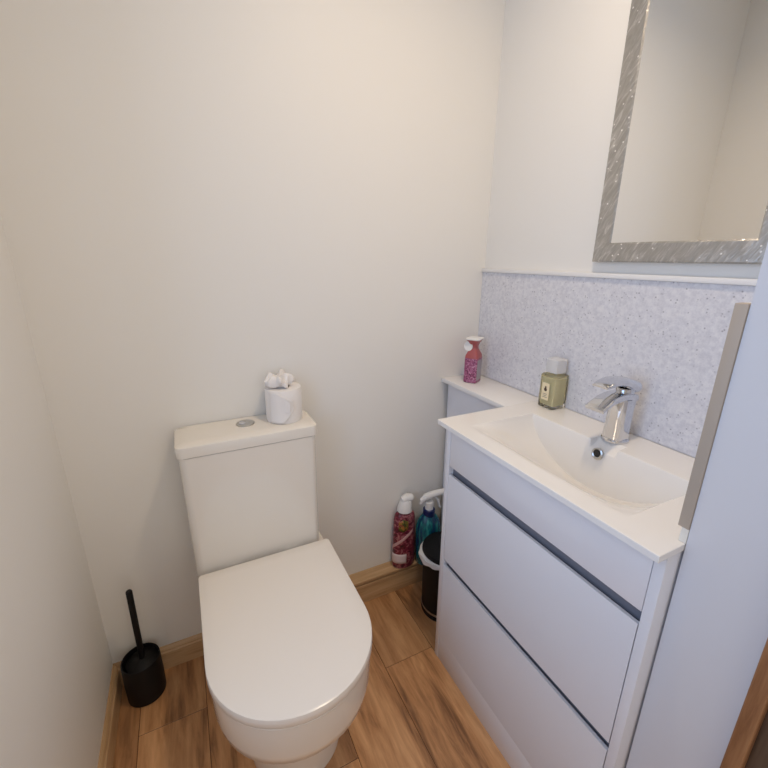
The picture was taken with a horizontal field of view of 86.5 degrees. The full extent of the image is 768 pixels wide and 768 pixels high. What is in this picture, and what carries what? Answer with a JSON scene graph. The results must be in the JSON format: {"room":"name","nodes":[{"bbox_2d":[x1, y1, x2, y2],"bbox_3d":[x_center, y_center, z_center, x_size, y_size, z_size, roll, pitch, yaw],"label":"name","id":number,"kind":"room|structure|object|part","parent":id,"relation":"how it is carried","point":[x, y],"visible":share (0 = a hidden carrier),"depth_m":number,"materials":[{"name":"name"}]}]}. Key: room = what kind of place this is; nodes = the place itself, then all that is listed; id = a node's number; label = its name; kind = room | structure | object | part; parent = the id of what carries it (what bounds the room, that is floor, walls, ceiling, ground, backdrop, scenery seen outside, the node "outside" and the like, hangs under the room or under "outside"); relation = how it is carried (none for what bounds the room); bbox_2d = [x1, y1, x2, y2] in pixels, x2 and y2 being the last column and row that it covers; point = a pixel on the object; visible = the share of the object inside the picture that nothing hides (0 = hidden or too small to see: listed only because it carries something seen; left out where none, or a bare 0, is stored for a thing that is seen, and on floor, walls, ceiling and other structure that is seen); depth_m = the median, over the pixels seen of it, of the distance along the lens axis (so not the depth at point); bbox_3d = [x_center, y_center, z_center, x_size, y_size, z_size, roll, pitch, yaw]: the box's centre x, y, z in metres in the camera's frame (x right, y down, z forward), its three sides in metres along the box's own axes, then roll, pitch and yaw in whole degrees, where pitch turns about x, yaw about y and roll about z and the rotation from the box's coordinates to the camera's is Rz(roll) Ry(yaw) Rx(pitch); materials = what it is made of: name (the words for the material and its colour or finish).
{"room":"bathroom","nodes":[
{"label":"bathroom","id":0,"kind":"room"},
{"bbox_2d":[0,217,112,767],"bbox_3d":[-0.505,0.114,0.043,0.240,2.350,2.000,-8,19,-25],"label":"wall","id":1,"kind":"structure","parent":0,"point":[56,663],"depth_m":0.86,"materials":[{"name":"white paint"}]},
{"bbox_2d":[97,664,122,767],"bbox_3d":[-0.399,1.181,0.432,0.014,0.084,2.000,-8,19,-25],"label":"baseboard","id":2,"kind":"structure","parent":1,"relation":"attached to","point":[109,735],"depth_m":1.14,"materials":[{"name":"brown wood"}]},
{"bbox_2d":[0,0,504,663],"bbox_3d":[-0.257,-0.266,1.278,1.543,2.350,0.100,-8,19,-25],"label":"wall","id":3,"kind":"structure","parent":0,"point":[201,200],"depth_m":1.13,"materials":[{"name":"white paint"}]},
{"bbox_2d":[114,633,203,684],"bbox_3d":[-0.240,0.832,1.564,1.343,0.084,0.014,-8,19,-25],"label":"baseboard","id":4,"kind":"structure","parent":3,"relation":"attached to","point":[176,653],"depth_m":1.35,"materials":[{"name":"brown wood"}]},
{"bbox_2d":[113,581,510,767],"bbox_3d":[0.447,1.118,0.848,2.500,0.030,2.200,-8,19,-25],"label":"floor","id":5,"kind":"structure","parent":0,"point":[383,733],"depth_m":1.20,"materials":[{"name":"brown wood"}]},
{"bbox_2d":[120,589,165,707],"bbox_3d":[-0.738,0.774,1.220,0.107,0.390,0.107,-8,19,-25],"label":"toilet brush","id":6,"kind":"object","parent":5,"relation":"on","point":[142,667],"visible":1,"depth_m":1.22,"materials":[{"name":"black plastic"}]},
{"bbox_3d":[-0.732,0.716,1.204,0.028,0.270,0.017,14,22,37],"label":"handle","id":7,"kind":"part","parent":6,"relation":"part of","materials":[{"name":"black plastic"}]},
{"bbox_3d":[-0.737,0.838,1.246,0.091,0.017,0.091,-8,19,-25],"label":"splash lid","id":8,"kind":"part","parent":6,"relation":"part of","materials":[{"name":"black plastic"}]},
{"bbox_2d":[174,410,371,767],"bbox_3d":[-0.283,0.584,1.089,0.392,0.837,0.649,-8,19,-25],"label":"toilet","id":9,"kind":"object","parent":5,"relation":"on","point":[287,631],"visible":1,"depth_m":1.07,"materials":[{"name":"white ceramic"}]},
{"bbox_3d":[-0.395,0.139,1.184,0.381,0.035,0.150,-8,19,-25],"label":"cistern lid","id":10,"kind":"part","parent":9,"relation":"part of","materials":[{"name":"white ceramic"}]},
{"bbox_2d":[264,369,301,423],"bbox_3d":[-0.300,0.034,1.218,0.106,0.146,0.115,-8,19,-25],"label":"toilet roll","id":11,"kind":"object","parent":9,"relation":"on","point":[283,400],"visible":1,"depth_m":1.19,"materials":[{"name":"white paper"}]},
{"bbox_3d":[-0.242,0.590,1.018,0.382,0.025,0.487,-8,19,-25],"label":"lid","id":12,"kind":"part","parent":9,"relation":"part of","materials":[{"name":"white plastic"}]},
{"bbox_2d":[349,553,422,602],"bbox_3d":[0.001,0.792,1.651,0.539,0.112,0.056,-8,19,-25],"label":"ledge","id":13,"kind":"object","parent":5,"relation":"on","point":[374,582],"visible":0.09,"depth_m":1.63,"materials":[{"name":"brown wood"}]},
{"bbox_2d":[392,493,414,568],"bbox_3d":[0.079,0.576,1.617,0.098,0.320,0.064,-8,19,-25],"label":"spray bottle","id":14,"kind":"object","parent":13,"relation":"on","point":[403,547],"visible":1,"depth_m":1.59,"materials":[{"name":"red plastic"}]},
{"bbox_2d":[392,528,412,547],"bbox_3d":[0.072,0.614,1.604,0.080,0.099,0.024,1,17,2],"label":"print","id":15,"kind":"object","parent":14,"relation":"on","point":[402,537],"depth_m":1.60,"materials":[{"name":"pink"}]},
{"bbox_2d":[399,520,408,532],"bbox_3d":[0.076,0.549,1.576,0.039,0.056,0.005,-3,17,-9],"label":"print","id":16,"kind":"object","parent":14,"relation":"on","point":[403,524],"depth_m":1.58,"materials":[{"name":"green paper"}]},
{"bbox_2d":[415,488,443,565],"bbox_3d":[0.189,0.567,1.643,0.131,0.324,0.088,-8,19,-25],"label":"spray bottle","id":17,"kind":"object","parent":13,"relation":"on","point":[428,522],"visible":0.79,"depth_m":1.60,"materials":[{"name":"teal plastic"}]},
{"bbox_2d":[421,531,441,621],"bbox_3d":[0.231,0.733,1.556,0.178,0.283,0.178,-8,19,-25],"label":"bin","id":18,"kind":"object","parent":5,"relation":"on","point":[431,546],"visible":0.44,"depth_m":1.51,"materials":[{"name":"black plastic"}]},
{"bbox_2d":[418,542,439,569],"bbox_3d":[0.227,0.628,1.521,0.201,0.026,0.188,-8,19,-25],"label":"bag","id":19,"kind":"object","parent":18,"relation":"in","point":[425,560],"visible":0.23,"depth_m":1.47,"materials":[{"name":"white plastic"}]},
{"bbox_3d":[0.232,0.607,1.517,0.178,0.019,0.178,-8,19,-25],"label":"lid","id":20,"kind":"part","parent":18,"relation":"part of","materials":[{"name":"black plastic"}]},
{"bbox_2d":[441,375,538,530],"bbox_3d":[0.360,0.428,1.552,0.156,0.870,0.346,-8,19,-25],"label":"cabinet","id":21,"kind":"object","parent":5,"relation":"on","point":[486,394],"visible":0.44,"depth_m":1.43,"materials":[{"name":"white"}]},
{"bbox_3d":[0.318,0.444,1.528,0.012,0.854,0.328,-8,19,-25],"label":"panel","id":22,"kind":"part","parent":21,"relation":"part of","materials":[{"name":"white"}]},
{"bbox_2d":[463,336,483,383],"bbox_3d":[0.320,-0.088,1.472,0.056,0.162,0.059,12,20,32],"label":"air freshener","id":23,"kind":"object","parent":21,"relation":"on","point":[473,358],"visible":1,"depth_m":1.45,"materials":[{"name":"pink plastic"}]},
{"bbox_2d":[442,375,538,407],"bbox_3d":[0.363,0.020,1.426,0.156,0.016,0.346,-8,19,-25],"label":"shelf","id":24,"kind":"object","parent":21,"relation":"attached to","point":[495,394],"depth_m":1.38,"materials":[{"name":"white"}]},
{"bbox_2d":[435,430,683,767],"bbox_3d":[0.474,0.575,1.101,0.365,0.858,0.602,-8,19,-25],"label":"vanity unit","id":25,"kind":"object","parent":5,"relation":"on","point":[550,625],"visible":0.71,"depth_m":0.92,"materials":[{"name":"white wood"}]},
{"bbox_3d":[0.345,0.497,1.351,0.365,0.858,0.018,-8,19,-25],"label":"panel","id":26,"kind":"part","parent":25,"relation":"part of","materials":[{"name":"white"}]},
{"bbox_3d":[0.316,0.775,1.083,0.016,0.285,0.563,-8,19,-25],"label":"drawer","id":27,"kind":"part","parent":25,"relation":"part of","materials":[{"name":"white wood"}]},
{"bbox_3d":[0.319,0.478,0.990,0.016,0.294,0.563,-8,19,-25],"label":"drawer","id":28,"kind":"part","parent":25,"relation":"part of","materials":[{"name":"white wood"}]},
{"bbox_2d":[438,400,694,562],"bbox_3d":[0.463,0.211,0.982,0.402,0.118,0.609,-8,19,-25],"label":"basin","id":29,"kind":"object","parent":25,"relation":"in","point":[635,491],"visible":0.87,"depth_m":0.96,"materials":[{"name":"white ceramic"}]},
{"bbox_2d":[538,357,568,409],"bbox_3d":[0.509,-0.003,1.221,0.057,0.150,0.056,-8,19,-25],"label":"soap bottle","id":30,"kind":"object","parent":29,"relation":"on","point":[554,383],"visible":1,"depth_m":1.20,"materials":[{"name":"green"}]},
{"bbox_2d":[585,376,642,443],"bbox_3d":[0.549,0.064,0.985,0.136,0.164,0.063,-8,19,-25],"label":"tap","id":31,"kind":"object","parent":29,"relation":"on","point":[619,403],"visible":1,"depth_m":0.97,"materials":[{"name":"silver metal"}]},
{"bbox_3d":[0.545,0.039,0.975,0.126,0.036,0.051,-8,19,-25],"label":"spout","id":32,"kind":"part","parent":31,"relation":"part of","materials":[{"name":"silver metal"}]},
{"bbox_3d":[0.554,0.004,0.968,0.127,0.041,0.051,-8,19,-25],"label":"lever","id":33,"kind":"part","parent":31,"relation":"part of","materials":[{"name":"silver metal"}]},
{"bbox_3d":[0.603,0.654,0.851,0.365,0.858,0.018,-8,19,-25],"label":"panel","id":34,"kind":"part","parent":25,"relation":"part of","materials":[{"name":"white wood"}]},
{"bbox_2d":[481,0,761,457],"bbox_3d":[0.623,-0.214,1.131,0.100,2.350,0.955,-8,19,-25],"label":"wall","id":35,"kind":"structure","parent":0,"point":[561,65],"depth_m":1.15,"materials":[{"name":"white paint"}]},
{"bbox_2d":[478,268,757,543],"bbox_3d":[0.422,-0.085,1.068,0.346,0.395,0.954,-8,19,-25],"label":"backsplash","id":36,"kind":"structure","parent":35,"relation":"attached to","point":[680,337],"depth_m":1.02,"materials":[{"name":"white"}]},
{"bbox_3d":[0.573,-0.099,1.142,0.008,0.382,0.953,-8,19,-25],"label":"panel","id":37,"kind":"part","parent":36,"relation":"part of","materials":[{"name":"grey stone"}]},
{"bbox_3d":[0.572,-0.288,1.082,0.014,0.012,0.953,-8,19,-25],"label":"cap trim","id":38,"kind":"part","parent":36,"relation":"part of","materials":[{"name":"white"}]},
{"bbox_2d":[592,0,767,263],"bbox_3d":[0.649,-0.648,0.803,0.020,0.786,0.396,-8,19,-25],"label":"wall mirror","id":39,"kind":"object","parent":35,"relation":"attached to","point":[686,180],"visible":1,"depth_m":0.85,"materials":[{"name":"silver metal"}]},
{"bbox_2d":[626,243,767,767],"bbox_3d":[0.706,-0.048,0.598,0.443,2.350,0.122,-8,19,-25],"label":"wall partition","id":40,"kind":"structure","parent":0,"point":[714,637],"depth_m":0.61,"materials":[{"name":"white paint"}]},
{"bbox_2d":[720,638,767,767],"bbox_3d":[0.544,0.146,0.491,0.046,2.040,0.021,-8,19,-25],"label":"door frame","id":41,"kind":"structure","parent":40,"relation":"in","point":[753,711],"depth_m":0.58,"materials":[{"name":"brown wood"}]},
{"bbox_2d":[745,710,767,767],"bbox_3d":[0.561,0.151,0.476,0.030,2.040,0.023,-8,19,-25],"label":"door","id":42,"kind":"structure","parent":40,"relation":"attached to","point":[758,757],"depth_m":0.59,"materials":[{"name":"brown wood"}]}
]}

